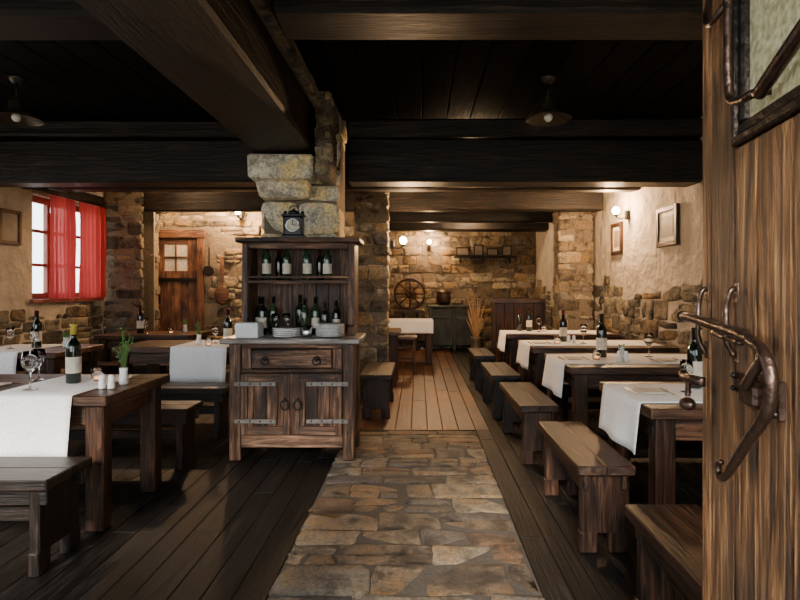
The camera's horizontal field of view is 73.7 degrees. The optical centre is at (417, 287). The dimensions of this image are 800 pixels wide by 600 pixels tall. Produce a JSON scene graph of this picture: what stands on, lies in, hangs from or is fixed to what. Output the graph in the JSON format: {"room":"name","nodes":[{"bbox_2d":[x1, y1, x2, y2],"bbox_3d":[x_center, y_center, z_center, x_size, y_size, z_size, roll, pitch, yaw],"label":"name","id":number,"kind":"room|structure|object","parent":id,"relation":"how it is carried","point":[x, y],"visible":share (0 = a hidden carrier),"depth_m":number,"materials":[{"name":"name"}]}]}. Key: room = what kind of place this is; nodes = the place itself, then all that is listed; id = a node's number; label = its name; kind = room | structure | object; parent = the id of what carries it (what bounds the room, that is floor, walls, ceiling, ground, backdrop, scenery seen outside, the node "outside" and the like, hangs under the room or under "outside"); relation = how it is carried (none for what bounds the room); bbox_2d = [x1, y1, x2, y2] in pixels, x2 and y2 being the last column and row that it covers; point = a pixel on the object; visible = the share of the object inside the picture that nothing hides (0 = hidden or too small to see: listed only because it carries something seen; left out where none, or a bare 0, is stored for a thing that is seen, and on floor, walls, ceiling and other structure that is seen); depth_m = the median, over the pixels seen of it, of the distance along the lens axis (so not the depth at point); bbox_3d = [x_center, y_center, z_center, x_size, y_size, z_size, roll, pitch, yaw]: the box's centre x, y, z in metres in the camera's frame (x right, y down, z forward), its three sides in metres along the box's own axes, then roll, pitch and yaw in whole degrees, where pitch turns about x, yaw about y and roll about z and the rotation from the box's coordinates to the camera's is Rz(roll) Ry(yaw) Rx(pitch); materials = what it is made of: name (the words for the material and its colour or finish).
{"room":"rustic tavern restaurant","nodes":[
{"label":"rustic tavern restaurant","id":0,"kind":"room"},
{"bbox_2d":[0,187,105,373],"bbox_3d":[-4.556,-0.122,4.200,0.288,2.955,8.600,0,0,0],"label":"wall","id":1,"kind":"structure","parent":0,"point":[16,311],"depth_m":6.06,"materials":[{"name":"paint"}]},
{"bbox_2d":[0,208,21,245],"bbox_3d":[-4.428,-0.660,5.780,0.037,0.380,0.320,0,0,0],"label":"framed picture","id":2,"kind":"object","parent":1,"relation":"attached to","point":[10,220],"visible":1,"depth_m":5.79,"materials":[{"name":"brown wood"}]},
{"bbox_2d":[22,187,107,208],"bbox_3d":[-4.395,-1.125,6.705,0.110,0.040,1.550,0,0,0],"label":"curtain rod","id":3,"kind":"object","parent":1,"relation":"attached to","point":[32,188],"visible":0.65,"depth_m":6.55,"materials":[{"name":"metal"}]},
{"bbox_2d":[49,194,75,298],"bbox_3d":[-4.360,-0.490,6.550,0.084,1.240,0.480,0,0,0],"label":"window curtain","id":4,"kind":"object","parent":3,"relation":"hanging from","point":[62,279],"visible":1,"depth_m":6.54,"materials":[{"name":"red fabric"}]},
{"bbox_2d":[78,202,106,297],"bbox_3d":[-4.360,-0.490,7.155,0.084,1.240,0.590,0,0,0],"label":"window curtain","id":5,"kind":"object","parent":3,"relation":"hanging from","point":[93,229],"visible":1,"depth_m":7.15,"materials":[{"name":"red fabric"}]},
{"bbox_2d":[29,196,103,302],"bbox_3d":[-4.505,-0.458,6.785,0.210,1.265,1.370,0,0,0],"label":"window","id":6,"kind":"structure","parent":1,"relation":"in","point":[43,297],"depth_m":6.55,"materials":[{"name":"red paint"}]},
{"bbox_2d":[33,187,103,205],"bbox_3d":[-4.424,-1.210,6.690,0.048,0.120,1.580,0,0,0],"label":"lintel","id":7,"kind":"object","parent":1,"relation":"attached to","point":[84,196],"visible":0.34,"depth_m":6.99,"materials":[{"name":"brown wood"}]},
{"bbox_2d":[0,120,256,186],"bbox_3d":[-2.945,-1.258,5.068,3.032,0.579,0.394,0,0,0],"label":"ceiling beam","id":8,"kind":"structure","parent":1,"relation":"attached to","point":[55,153],"depth_m":4.92,"materials":[{"name":"brown wood"}]},
{"bbox_2d":[158,212,355,372],"bbox_3d":[-2.725,-0.120,8.576,3.468,2.960,0.247,0,0,0],"label":"wall","id":9,"kind":"structure","parent":0,"point":[222,228],"depth_m":8.50,"materials":[{"name":"stone"}]},
{"bbox_2d":[158,230,205,330],"bbox_3d":[-3.830,0.215,8.394,0.940,2.270,0.112,0,0,0],"label":"door","id":10,"kind":"structure","parent":9,"relation":"in","point":[181,265],"depth_m":8.43,"materials":[{"name":"brown wood"}]},
{"bbox_2d":[203,247,213,275],"bbox_3d":[-3.300,-0.417,8.410,0.170,0.465,0.040,0,0,0],"label":"frying pan","id":11,"kind":"object","parent":9,"relation":"attached to","point":[208,270],"visible":1,"depth_m":8.39,"materials":[{"name":"metal"}]},
{"bbox_2d":[215,256,228,304],"bbox_3d":[-3.100,-0.117,8.421,0.230,0.765,0.027,0,0,0],"label":"peel","id":12,"kind":"object","parent":9,"relation":"attached to","point":[221,292],"visible":1,"depth_m":8.41,"materials":[{"name":"brown wood"}]},
{"bbox_2d":[250,0,338,185],"bbox_3d":[-0.817,-1.251,2.325,0.265,0.705,4.758,0,0,0],"label":"trim","id":13,"kind":"structure","parent":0,"point":[326,111],"depth_m":4.25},
{"bbox_2d":[46,154,641,191],"bbox_3d":[-0.899,-1.384,6.440,7.107,0.444,0.302,0,0,0],"label":"ceiling beam","id":14,"kind":"structure","parent":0,"point":[348,188],"depth_m":6.32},
{"bbox_2d":[0,348,702,599],"bbox_3d":[-0.900,1.410,5.925,7.500,0.120,12.550,0,0,0],"label":"floor","id":15,"kind":"structure","parent":0,"point":[216,527],"depth_m":3.21,"materials":[{"name":"wood"}]},
{"bbox_2d":[0,457,91,576],"bbox_3d":[-2.410,1.120,2.640,1.380,0.460,0.360,0,0,0],"label":"wooden bench","id":16,"kind":"object","parent":15,"relation":"on","point":[43,492],"visible":1,"depth_m":2.60,"materials":[{"name":"brown wood"}]},
{"bbox_2d":[0,344,103,373],"bbox_3d":[-3.850,0.971,5.225,1.100,0.762,0.748,0,0,0],"label":"dining table","id":17,"kind":"object","parent":15,"relation":"on","point":[54,362],"visible":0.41,"depth_m":5.04,"materials":[{"name":"brown wood"}]},
{"bbox_2d":[0,344,62,373],"bbox_3d":[-3.910,0.753,5.175,0.540,0.338,0.750,0,0,0],"label":"table runner","id":18,"kind":"object","parent":17,"relation":"on","point":[8,357],"visible":0.77,"depth_m":4.84,"materials":[{"name":"white fabric"}]},
{"bbox_2d":[31,310,41,347],"bbox_3d":[-3.720,0.399,5.200,0.087,0.366,0.087,0,0,0],"label":"wine bottle","id":19,"kind":"object","parent":18,"relation":"on","point":[36,324],"visible":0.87,"depth_m":5.18,"materials":[{"name":"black glass"}]},
{"bbox_2d":[0,374,169,531],"bbox_3d":[-2.475,0.971,3.280,1.550,0.762,0.758,0,0,0],"label":"dining table","id":20,"kind":"object","parent":15,"relation":"on","point":[95,409],"visible":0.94,"depth_m":3.07,"materials":[{"name":"brown wood"}]},
{"bbox_2d":[32,348,45,380],"bbox_3d":[-2.420,0.488,3.400,0.080,0.200,0.080,0,0,0],"label":"wine glass","id":21,"kind":"object","parent":20,"relation":"on","point":[41,351],"visible":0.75,"depth_m":3.39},
{"bbox_2d":[0,375,137,456],"bbox_3d":[-2.120,0.753,3.225,0.480,0.338,0.750,0,0,0],"label":"table runner","id":22,"kind":"object","parent":20,"relation":"on","point":[33,423],"visible":0.8,"depth_m":2.88,"materials":[{"name":"white fabric"}]},
{"bbox_2d":[21,351,38,390],"bbox_3d":[-2.220,0.472,3.050,0.088,0.220,0.088,0,0,0],"label":"wine glass","id":23,"kind":"object","parent":22,"relation":"on","point":[29,359],"visible":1,"depth_m":3.02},
{"bbox_2d":[65,324,81,383],"bbox_3d":[-2.120,0.402,3.280,0.085,0.359,0.085,0,0,0],"label":"wine bottle","id":24,"kind":"object","parent":22,"relation":"on","point":[73,349],"visible":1,"depth_m":3.25,"materials":[{"name":"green glass"}]},
{"bbox_2d":[90,367,104,380],"bbox_3d":[-2.020,0.544,3.360,0.080,0.075,0.080,0,0,0],"label":"tealight holder","id":25,"kind":"object","parent":22,"relation":"on","point":[95,372],"visible":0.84,"depth_m":3.33,"materials":[{"name":"clear glass"}]},
{"bbox_2d":[98,374,114,388],"bbox_3d":[-1.823,0.547,3.120,0.097,0.082,0.042,0,0,0],"label":"salt","id":26,"kind":"object","parent":20,"relation":"on","point":[111,383],"visible":1,"depth_m":3.11,"materials":[{"name":"white ceramic"}]},
{"bbox_2d":[112,327,133,384],"bbox_3d":[-1.796,0.411,3.247,0.082,0.354,0.121,0,0,38],"label":"potted herb","id":27,"kind":"object","parent":20,"relation":"on","point":[123,379],"visible":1,"depth_m":3.24,"materials":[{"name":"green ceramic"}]},
{"bbox_2d":[103,192,143,361],"bbox_3d":[-4.170,-0.117,7.540,0.558,2.946,0.079,0,0,0],"label":"stone pilaster","id":28,"kind":"object","parent":15,"relation":"on","point":[125,243],"visible":0.72,"depth_m":7.53,"materials":[{"name":"stone"}]},
{"bbox_2d":[97,362,171,382],"bbox_3d":[-3.425,1.120,6.285,1.050,0.460,0.270,0,0,0],"label":"wooden bench","id":29,"kind":"object","parent":15,"relation":"on","point":[110,367],"visible":0.04,"depth_m":6.19,"materials":[{"name":"brown wood"}]},
{"bbox_2d":[69,401,202,469],"bbox_3d":[-2.400,1.120,4.070,1.400,0.460,0.300,0,0,0],"label":"wooden bench","id":30,"kind":"object","parent":15,"relation":"on","point":[181,414],"visible":0.43,"depth_m":4.01,"materials":[{"name":"brown wood"}]},
{"bbox_2d":[141,212,159,330],"bbox_3d":[-4.157,-0.110,8.020,0.507,2.940,0.181,0,0,0],"label":"stone pilaster","id":31,"kind":"object","parent":15,"relation":"on","point":[151,220],"visible":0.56,"depth_m":7.93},
{"bbox_2d":[94,331,210,382],"bbox_3d":[-3.450,0.971,7.000,1.200,0.762,0.698,0,0,0],"label":"dining table","id":32,"kind":"object","parent":15,"relation":"on","point":[109,340],"visible":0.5,"depth_m":6.70,"materials":[{"name":"brown wood"}]},
{"bbox_2d":[137,305,143,332],"bbox_3d":[-3.620,0.405,6.950,0.087,0.366,0.087,0,0,0],"label":"wine bottle","id":33,"kind":"object","parent":32,"relation":"on","point":[140,327],"visible":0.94,"depth_m":6.92,"materials":[{"name":"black glass"}]},
{"bbox_2d":[112,383,228,439],"bbox_3d":[-2.335,1.120,4.870,1.230,0.460,0.300,0,0,0],"label":"wooden bench","id":34,"kind":"object","parent":15,"relation":"on","point":[218,393],"visible":0.44,"depth_m":4.75,"materials":[{"name":"brown wood"}]},
{"bbox_2d":[112,340,228,373],"bbox_3d":[-2.400,0.971,5.675,1.300,0.762,0.748,0,0,0],"label":"dining table","id":35,"kind":"object","parent":15,"relation":"on","point":[153,353],"visible":0.35,"depth_m":5.36,"materials":[{"name":"brown wood"}]},
{"bbox_2d":[170,340,229,382],"bbox_3d":[-2.180,0.758,5.625,0.560,0.348,0.750,0,0,0],"label":"table runner","id":36,"kind":"object","parent":35,"relation":"on","point":[190,362],"visible":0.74,"depth_m":5.28,"materials":[{"name":"white fabric"}]},
{"bbox_2d":[223,309,231,337],"bbox_3d":[-1.980,0.399,5.550,0.087,0.366,0.087,0,0,0],"label":"wine bottle","id":37,"kind":"object","parent":36,"relation":"on","point":[227,330],"visible":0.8,"depth_m":5.52,"materials":[{"name":"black glass"}]},
{"bbox_2d":[219,237,365,460],"bbox_3d":[-0.993,0.470,4.375,1.085,1.760,0.530,0,0,0],"label":"tall cabinet","id":38,"kind":"object","parent":15,"relation":"on","point":[298,391],"visible":0.98,"depth_m":4.17,"materials":[{"name":"brown wood"}]},
{"bbox_2d":[235,322,263,337],"bbox_3d":[-1.341,0.332,4.240,0.186,0.112,0.160,0,0,0],"label":"pile","id":39,"kind":"object","parent":38,"relation":"in","point":[243,329],"visible":1,"depth_m":4.16,"materials":[{"name":"white fabric"}]},
{"bbox_2d":[258,296,266,334],"bbox_3d":[-1.300,0.230,4.460,0.076,0.318,0.076,0,0,0],"label":"wine bottle","id":40,"kind":"object","parent":38,"relation":"in","point":[262,311],"visible":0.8,"depth_m":4.44,"materials":[{"name":"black glass"}]},
{"bbox_2d":[262,249,270,279],"bbox_3d":[-1.270,-0.220,4.470,0.073,0.308,0.073,0,0,0],"label":"wine bottle","id":41,"kind":"object","parent":38,"relation":"in","point":[266,258],"visible":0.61,"depth_m":4.44,"materials":[{"name":"green glass"}]},
{"bbox_2d":[269,296,277,333],"bbox_3d":[-1.220,0.230,4.500,0.074,0.318,0.074,0,0,0],"label":"wine bottle","id":42,"kind":"object","parent":38,"relation":"in","point":[273,309],"visible":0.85,"depth_m":4.47,"materials":[{"name":"green glass"}]},
{"bbox_2d":[275,249,281,279],"bbox_3d":[-1.190,-0.201,4.560,0.063,0.270,0.063,0,0,0],"label":"wine bottle","id":43,"kind":"object","parent":38,"relation":"in","point":[278,261],"visible":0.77,"depth_m":4.54,"materials":[{"name":"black glass"}]},
{"bbox_2d":[272,327,300,337],"bbox_3d":[-1.040,0.351,4.220,0.220,0.076,0.220,0,0,0],"label":"saucers","id":44,"kind":"object","parent":38,"relation":"in","point":[283,332],"visible":1,"depth_m":4.15,"materials":[{"name":"white ceramic"}]},
{"bbox_2d":[282,249,290,279],"bbox_3d":[-1.100,-0.220,4.470,0.073,0.308,0.073,0,0,0],"label":"wine bottle","id":45,"kind":"object","parent":38,"relation":"in","point":[286,260],"visible":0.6,"depth_m":4.44,"materials":[{"name":"green glass"}]},
{"bbox_2d":[281,205,305,236],"bbox_3d":[-1.030,-0.549,4.420,0.196,0.276,0.099,0,0,0],"label":"mantel clock","id":46,"kind":"object","parent":38,"relation":"on","point":[293,222],"visible":0.98,"depth_m":4.38,"materials":[{"name":"wood"}]},
{"bbox_2d":[295,294,302,328],"bbox_3d":[-1.000,0.222,4.520,0.078,0.334,0.078,0,0,0],"label":"wine bottle","id":47,"kind":"object","parent":38,"relation":"in","point":[299,307],"visible":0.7,"depth_m":4.49,"materials":[{"name":"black glass"}]},
{"bbox_2d":[300,298,308,334],"bbox_3d":[-0.940,0.238,4.420,0.070,0.302,0.070,0,0,0],"label":"wine bottle","id":48,"kind":"object","parent":38,"relation":"in","point":[304,314],"visible":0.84,"depth_m":4.40,"materials":[{"name":"green glass"}]},
{"bbox_2d":[301,325,312,337],"bbox_3d":[-0.880,0.344,4.220,0.090,0.090,0.090,0,0,0],"label":"metal cup","id":49,"kind":"object","parent":38,"relation":"in","point":[306,330],"visible":1,"depth_m":4.18,"materials":[{"name":"metal"}]},
{"bbox_2d":[303,249,311,279],"bbox_3d":[-0.930,-0.220,4.470,0.073,0.308,0.073,0,0,0],"label":"wine bottle","id":50,"kind":"object","parent":38,"relation":"in","point":[307,266],"visible":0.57,"depth_m":4.44,"materials":[{"name":"green glass"}]},
{"bbox_2d":[311,296,319,334],"bbox_3d":[-0.860,0.230,4.470,0.076,0.318,0.076,0,0,0],"label":"wine bottle","id":51,"kind":"object","parent":38,"relation":"in","point":[315,311],"visible":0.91,"depth_m":4.44,"materials":[{"name":"green glass"}]},
{"bbox_2d":[316,249,322,279],"bbox_3d":[-0.840,-0.201,4.560,0.063,0.270,0.063,0,0,0],"label":"wine bottle","id":52,"kind":"object","parent":38,"relation":"in","point":[319,261],"visible":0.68,"depth_m":4.54,"materials":[{"name":"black glass"}]},
{"bbox_2d":[323,249,331,279],"bbox_3d":[-0.760,-0.220,4.470,0.073,0.308,0.073,0,0,0],"label":"wine bottle","id":53,"kind":"object","parent":38,"relation":"in","point":[327,259],"visible":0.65,"depth_m":4.44,"materials":[{"name":"green glass"}]},
{"bbox_2d":[316,323,344,336],"bbox_3d":[-0.700,0.337,4.250,0.230,0.105,0.230,0,0,0],"label":"plates","id":54,"kind":"object","parent":38,"relation":"in","point":[323,329],"visible":1,"depth_m":4.18,"materials":[{"name":"white ceramic"}]},
{"bbox_2d":[332,300,339,322],"bbox_3d":[-0.690,0.246,4.500,0.068,0.286,0.068,0,0,0],"label":"wine bottle","id":55,"kind":"object","parent":38,"relation":"in","point":[336,313],"visible":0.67,"depth_m":4.48,"materials":[{"name":"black glass"}]},
{"bbox_2d":[261,112,346,332],"bbox_3d":[-1.049,-0.112,5.037,0.708,2.937,0.643,0,0,0],"label":"stone pillar","id":56,"kind":"object","parent":15,"relation":"on","point":[324,211],"visible":0.15,"depth_m":4.74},
{"bbox_2d":[75,0,315,156],"bbox_3d":[-1.127,-1.369,2.322,0.558,0.454,4.815,0,0,0],"label":"ceiling beam","id":57,"kind":"structure","parent":56,"relation":"on","point":[221,54],"depth_m":2.80,"materials":[{"name":"wood"}]},
{"bbox_2d":[247,154,316,200],"bbox_3d":[-1.160,-0.948,4.572,0.560,0.367,0.237,0,0,0],"label":"stone corbel","id":58,"kind":"object","parent":56,"relation":"attached to","point":[275,176],"visible":0.98,"depth_m":4.47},
{"bbox_2d":[353,192,389,395],"bbox_3d":[-0.580,-0.113,6.814,0.458,2.936,0.390,0,0,0],"label":"stone pillar","id":59,"kind":"structure","parent":15,"relation":"on","point":[371,213],"depth_m":6.65,"materials":[{"name":"stone"}]},
{"bbox_2d":[345,328,400,386],"bbox_3d":[-1.000,0.971,7.550,1.500,0.762,0.698,0,0,0],"label":"dining table","id":60,"kind":"object","parent":15,"relation":"on","point":[393,335],"visible":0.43,"depth_m":7.24,"materials":[{"name":"brown wood"}]},
{"bbox_2d":[360,362,394,418],"bbox_3d":[-0.435,1.120,5.925,0.330,0.460,0.950,0,0,0],"label":"wooden bench","id":61,"kind":"object","parent":15,"relation":"on","point":[377,377],"visible":1,"depth_m":5.50,"materials":[{"name":"brown wood"}]},
{"bbox_2d":[267,431,544,599],"bbox_3d":[-0.055,1.366,2.485,1.234,0.048,5.178,0,0,0],"label":"stone path","id":62,"kind":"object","parent":15,"relation":"on","point":[414,515],"visible":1,"depth_m":2.96,"materials":[{"name":"stone"}]},
{"bbox_2d":[398,335,416,374],"bbox_3d":[-0.200,1.055,8.450,0.380,0.590,0.380,0,0,0],"label":"wooden stool","id":63,"kind":"object","parent":15,"relation":"on","point":[400,337],"visible":0.59,"depth_m":8.30,"materials":[{"name":"brown wood"}]},
{"bbox_2d":[394,278,425,349],"bbox_3d":[-0.180,0.561,11.735,0.716,1.578,0.370,0,0,0],"label":"wheel","id":64,"kind":"object","parent":15,"relation":"on","point":[410,309],"visible":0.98,"depth_m":11.68,"materials":[{"name":"brown wood"}]},
{"bbox_2d":[388,321,433,363],"bbox_3d":[-0.190,0.971,9.825,0.940,0.762,0.948,0,0,0],"label":"dining table","id":65,"kind":"object","parent":15,"relation":"on","point":[428,336],"visible":0.2,"depth_m":9.39,"materials":[{"name":"brown wood"}]},
{"bbox_2d":[388,318,432,332],"bbox_3d":[-0.185,0.688,9.775,0.910,0.208,0.950,0,0,0],"label":"table runner","id":66,"kind":"object","parent":65,"relation":"on","point":[407,325],"visible":0.81,"depth_m":9.33,"materials":[{"name":"white fabric"}]},
{"bbox_2d":[427,305,478,350],"bbox_3d":[0.760,0.860,11.640,1.120,0.980,0.520,0,0,0],"label":"sideboard","id":67,"kind":"object","parent":15,"relation":"on","point":[453,331],"visible":0.73,"depth_m":11.44,"materials":[{"name":"paint"}]},
{"bbox_2d":[436,290,450,304],"bbox_3d":[0.560,0.209,11.620,0.330,0.320,0.325,0,0,0],"label":"pot","id":68,"kind":"object","parent":67,"relation":"on","point":[443,297],"visible":0.99,"depth_m":11.50,"materials":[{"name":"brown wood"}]},
{"bbox_2d":[466,294,486,366],"bbox_3d":[0.956,0.717,8.722,0.352,1.266,0.304,0,0,0],"label":"vase","id":69,"kind":"object","parent":15,"relation":"on","point":[476,341],"visible":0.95,"depth_m":8.66,"materials":[{"name":"ceramic"}]},
{"bbox_2d":[468,348,495,389],"bbox_3d":[0.880,1.120,7.450,0.280,0.460,0.900,0,0,0],"label":"wooden bench","id":70,"kind":"object","parent":15,"relation":"on","point":[477,355],"visible":0.84,"depth_m":7.05,"materials":[{"name":"brown wood"}]},
{"bbox_2d":[481,362,520,418],"bbox_3d":[0.900,1.120,5.910,0.300,0.460,0.980,0,0,0],"label":"wooden bench","id":71,"kind":"object","parent":15,"relation":"on","point":[495,373],"visible":0.8,"depth_m":5.55,"materials":[{"name":"brown wood"}]},
{"bbox_2d":[491,298,545,364],"bbox_3d":[1.630,0.760,8.485,0.860,1.180,0.470,0,0,0],"label":"wooden settle","id":72,"kind":"object","parent":15,"relation":"on","point":[504,311],"visible":0.48,"depth_m":8.64,"materials":[{"name":"brown wood"}]},
{"bbox_2d":[499,382,559,464],"bbox_3d":[0.920,1.120,4.535,0.300,0.460,1.030,0,0,0],"label":"wooden bench","id":73,"kind":"object","parent":15,"relation":"on","point":[524,403],"visible":0.91,"depth_m":4.08,"materials":[{"name":"brown wood"}]},
{"bbox_2d":[499,330,621,381],"bbox_3d":[1.860,0.971,7.125,1.440,0.762,0.748,0,0,0],"label":"dining table","id":74,"kind":"object","parent":15,"relation":"on","point":[509,356],"visible":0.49,"depth_m":6.79,"materials":[{"name":"brown wood"}]},
{"bbox_2d":[497,330,611,351],"bbox_3d":[1.795,0.708,7.120,1.410,0.248,0.520,0,0,0],"label":"table runner","id":75,"kind":"object","parent":74,"relation":"on","point":[502,335],"visible":0.88,"depth_m":7.03,"materials":[{"name":"white fabric"}]},
{"bbox_2d":[552,212,593,329],"bbox_3d":[2.360,-0.116,8.164,0.541,2.949,0.490,0,0,0],"label":"stone pillar","id":76,"kind":"structure","parent":15,"relation":"on","point":[573,247],"depth_m":7.95,"materials":[{"name":"stone"}]},
{"bbox_2d":[563,380,601,420],"bbox_3d":[1.925,1.120,5.050,1.250,0.460,0.240,0,0,0],"label":"wooden bench","id":77,"kind":"object","parent":15,"relation":"on","point":[567,388],"visible":0.06,"depth_m":4.96,"materials":[{"name":"brown wood"}]},
{"bbox_2d":[538,421,635,552],"bbox_3d":[0.945,1.120,3.110,0.290,0.460,0.900,0,0,0],"label":"wooden bench","id":78,"kind":"object","parent":15,"relation":"on","point":[593,471],"visible":1,"depth_m":2.71,"materials":[{"name":"brown wood"}]},
{"bbox_2d":[518,340,679,394],"bbox_3d":[1.860,0.971,5.675,1.440,0.762,0.848,0,0,0],"label":"dining table","id":79,"kind":"object","parent":15,"relation":"on","point":[536,354],"visible":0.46,"depth_m":5.29,"materials":[{"name":"brown wood"}]},
{"bbox_2d":[516,340,663,369],"bbox_3d":[1.795,0.708,5.680,1.410,0.248,0.560,0,0,0],"label":"table runner","id":80,"kind":"object","parent":79,"relation":"on","point":[522,359],"visible":0.88,"depth_m":5.61,"materials":[{"name":"white fabric"}]},
{"bbox_2d":[559,309,566,341],"bbox_3d":[1.580,0.407,5.800,0.083,0.350,0.083,0,0,0],"label":"wine bottle","id":81,"kind":"object","parent":80,"relation":"on","point":[563,322],"visible":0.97,"depth_m":5.77,"materials":[{"name":"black glass"}]},
{"bbox_2d":[544,353,686,426],"bbox_3d":[1.860,0.971,4.400,1.440,0.762,0.878,0,0,0],"label":"dining table","id":82,"kind":"object","parent":15,"relation":"on","point":[582,377],"visible":0.38,"depth_m":4.01,"materials":[{"name":"brown wood"}]},
{"bbox_2d":[542,354,686,397],"bbox_3d":[1.795,0.718,4.410,1.410,0.268,0.580,0,0,0],"label":"table runner","id":83,"kind":"object","parent":82,"relation":"on","point":[553,375],"visible":0.8,"depth_m":4.36,"materials":[{"name":"white fabric"}]},
{"bbox_2d":[596,314,606,357],"bbox_3d":[1.550,0.399,4.500,0.087,0.366,0.087,0,0,0],"label":"wine bottle","id":84,"kind":"object","parent":83,"relation":"on","point":[601,332],"visible":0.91,"depth_m":4.47,"materials":[{"name":"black glass"}]},
{"bbox_2d":[644,333,653,356],"bbox_3d":[1.950,0.482,4.500,0.080,0.200,0.080,0,0,0],"label":"wine glass","id":85,"kind":"object","parent":83,"relation":"on","point":[648,337],"visible":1,"depth_m":4.48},
{"bbox_2d":[599,382,702,504],"bbox_3d":[1.860,0.971,2.980,1.440,0.762,0.758,0,0,0],"label":"dining table","id":86,"kind":"object","parent":15,"relation":"on","point":[665,424],"visible":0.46,"depth_m":2.65,"materials":[{"name":"brown wood"}]},
{"bbox_2d":[599,384,702,454],"bbox_3d":[1.795,0.718,2.990,1.410,0.268,0.540,0,0,0],"label":"table runner","id":87,"kind":"object","parent":86,"relation":"on","point":[620,407],"visible":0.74,"depth_m":2.94,"materials":[{"name":"white fabric"}]},
{"bbox_2d":[624,388,675,394],"bbox_3d":[1.300,0.578,2.995,0.220,0.008,0.190,0,0,0],"label":"napkin","id":88,"kind":"object","parent":87,"relation":"on","point":[642,390],"visible":1,"depth_m":2.98,"materials":[{"name":"fabric"}]},
{"bbox_2d":[679,359,693,392],"bbox_3d":[1.500,0.492,2.980,0.072,0.180,0.072,0,0,0],"label":"wine glass","id":89,"kind":"object","parent":87,"relation":"on","point":[686,364],"visible":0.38,"depth_m":2.96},
{"bbox_2d":[687,327,702,388],"bbox_3d":[1.620,0.407,3.120,0.083,0.350,0.083,0,0,0],"label":"wine bottle","id":90,"kind":"object","parent":87,"relation":"on","point":[694,353],"visible":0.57,"depth_m":3.09,"materials":[{"name":"black glass"}]},
{"bbox_2d":[624,504,702,599],"bbox_3d":[1.000,1.120,1.725,0.300,0.460,0.950,0,0,0],"label":"wooden bench","id":91,"kind":"object","parent":15,"relation":"on","point":[669,537],"visible":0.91,"depth_m":2.01,"materials":[{"name":"brown wood"}]},
{"bbox_2d":[629,428,702,492],"bbox_3d":[1.925,1.120,3.620,1.250,0.460,0.280,0,0,0],"label":"wooden bench","id":92,"kind":"object","parent":15,"relation":"on","point":[641,451],"visible":0.03,"depth_m":3.60,"materials":[{"name":"brown wood"}]},
{"bbox_2d":[676,0,799,599],"bbox_3d":[0.536,0.196,0.651,0.107,2.260,1.059,0,0,7],"label":"door","id":93,"kind":"structure","parent":15,"relation":"on","point":[750,291],"depth_m":0.90,"materials":[{"name":"brown wood"}]},
{"bbox_2d":[0,40,702,153],"bbox_3d":[-0.900,-1.660,5.925,7.600,0.120,12.650,0,0,0],"label":"ceiling","id":94,"kind":"structure","parent":0,"point":[66,79],"depth_m":4.04,"materials":[{"name":"brown wood"}]},
{"bbox_2d":[0,74,44,126],"bbox_3d":[-3.050,-1.430,4.050,0.350,0.338,0.350,0,0,0],"label":"pendant lamp","id":95,"kind":"object","parent":94,"relation":"hanging from","point":[15,114],"visible":1,"depth_m":4.04,"materials":[{"name":"metal"}]},
{"bbox_2d":[0,0,120,39],"bbox_3d":[-2.935,-1.474,2.769,3.053,0.254,0.320,0,0,0],"label":"ceiling beam","id":96,"kind":"structure","parent":94,"relation":"attached to","point":[19,19],"depth_m":2.71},
{"bbox_2d":[271,0,702,39],"bbox_3d":[0.966,-1.476,2.770,3.391,0.262,0.323,0,0,0],"label":"ceiling beam","id":97,"kind":"structure","parent":94,"relation":"attached to","point":[296,19],"depth_m":2.69,"materials":[{"name":"wood"}]},
{"bbox_2d":[346,118,702,186],"bbox_3d":[0.995,-1.271,5.069,3.319,0.582,0.391,0,0,0],"label":"ceiling beam","id":98,"kind":"structure","parent":94,"relation":"attached to","point":[578,152],"depth_m":4.91,"materials":[{"name":"wood"}]},
{"bbox_2d":[525,74,571,126],"bbox_3d":[0.990,-1.430,4.050,0.350,0.338,0.350,0,0,0],"label":"pendant lamp","id":99,"kind":"object","parent":94,"relation":"hanging from","point":[548,115],"visible":1,"depth_m":4.04,"materials":[{"name":"metal"}]},
{"bbox_2d":[141,192,603,211],"bbox_3d":[-0.896,-1.351,7.735,7.115,0.505,0.289,0,0,0],"label":"ceiling beam","id":100,"kind":"structure","parent":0,"point":[153,201],"depth_m":7.60,"materials":[{"name":"wood"}]},
{"bbox_2d":[388,232,535,347],"bbox_3d":[0.733,-0.117,12.075,3.866,2.965,0.251,0,0,0],"label":"wall","id":101,"kind":"structure","parent":0,"point":[435,266],"depth_m":11.99,"materials":[{"name":"stone"}]},
{"bbox_2d":[454,256,516,262],"bbox_3d":[1.500,-0.630,11.887,1.400,0.160,0.135,0,0,0],"label":"wall shelf","id":102,"kind":"object","parent":101,"relation":"attached to","point":[459,257],"visible":1,"depth_m":11.82,"materials":[{"name":"brown wood"}]},
{"bbox_2d":[389,223,548,231],"bbox_3d":[0.834,-1.382,10.944,3.647,0.439,0.295,0,0,0],"label":"ceiling beam","id":103,"kind":"structure","parent":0,"point":[393,227],"depth_m":10.81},
{"bbox_2d":[389,212,553,222],"bbox_3d":[0.837,-1.368,9.339,3.645,0.455,0.284,0,0,0],"label":"ceiling beam","id":104,"kind":"structure","parent":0,"point":[395,217],"depth_m":9.21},
{"bbox_2d":[534,116,702,352],"bbox_3d":[2.751,-0.115,5.958,0.299,2.971,12.117,0,0,0],"label":"wall","id":105,"kind":"structure","parent":0,"point":[638,291],"depth_m":6.24,"materials":[{"name":"paint"}]},
{"bbox_2d":[611,221,622,255],"bbox_3d":[2.628,-0.650,7.050,0.037,0.420,0.360,0,0,0],"label":"framed picture","id":106,"kind":"object","parent":105,"relation":"attached to","point":[616,228],"visible":1,"depth_m":7.01,"materials":[{"name":"brown wood"}]},
{"bbox_2d":[656,203,679,247],"bbox_3d":[2.628,-0.650,5.620,0.037,0.420,0.460,0,0,0],"label":"framed picture","id":107,"kind":"object","parent":105,"relation":"attached to","point":[668,217],"visible":1,"depth_m":5.58,"materials":[{"name":"brown wood"}]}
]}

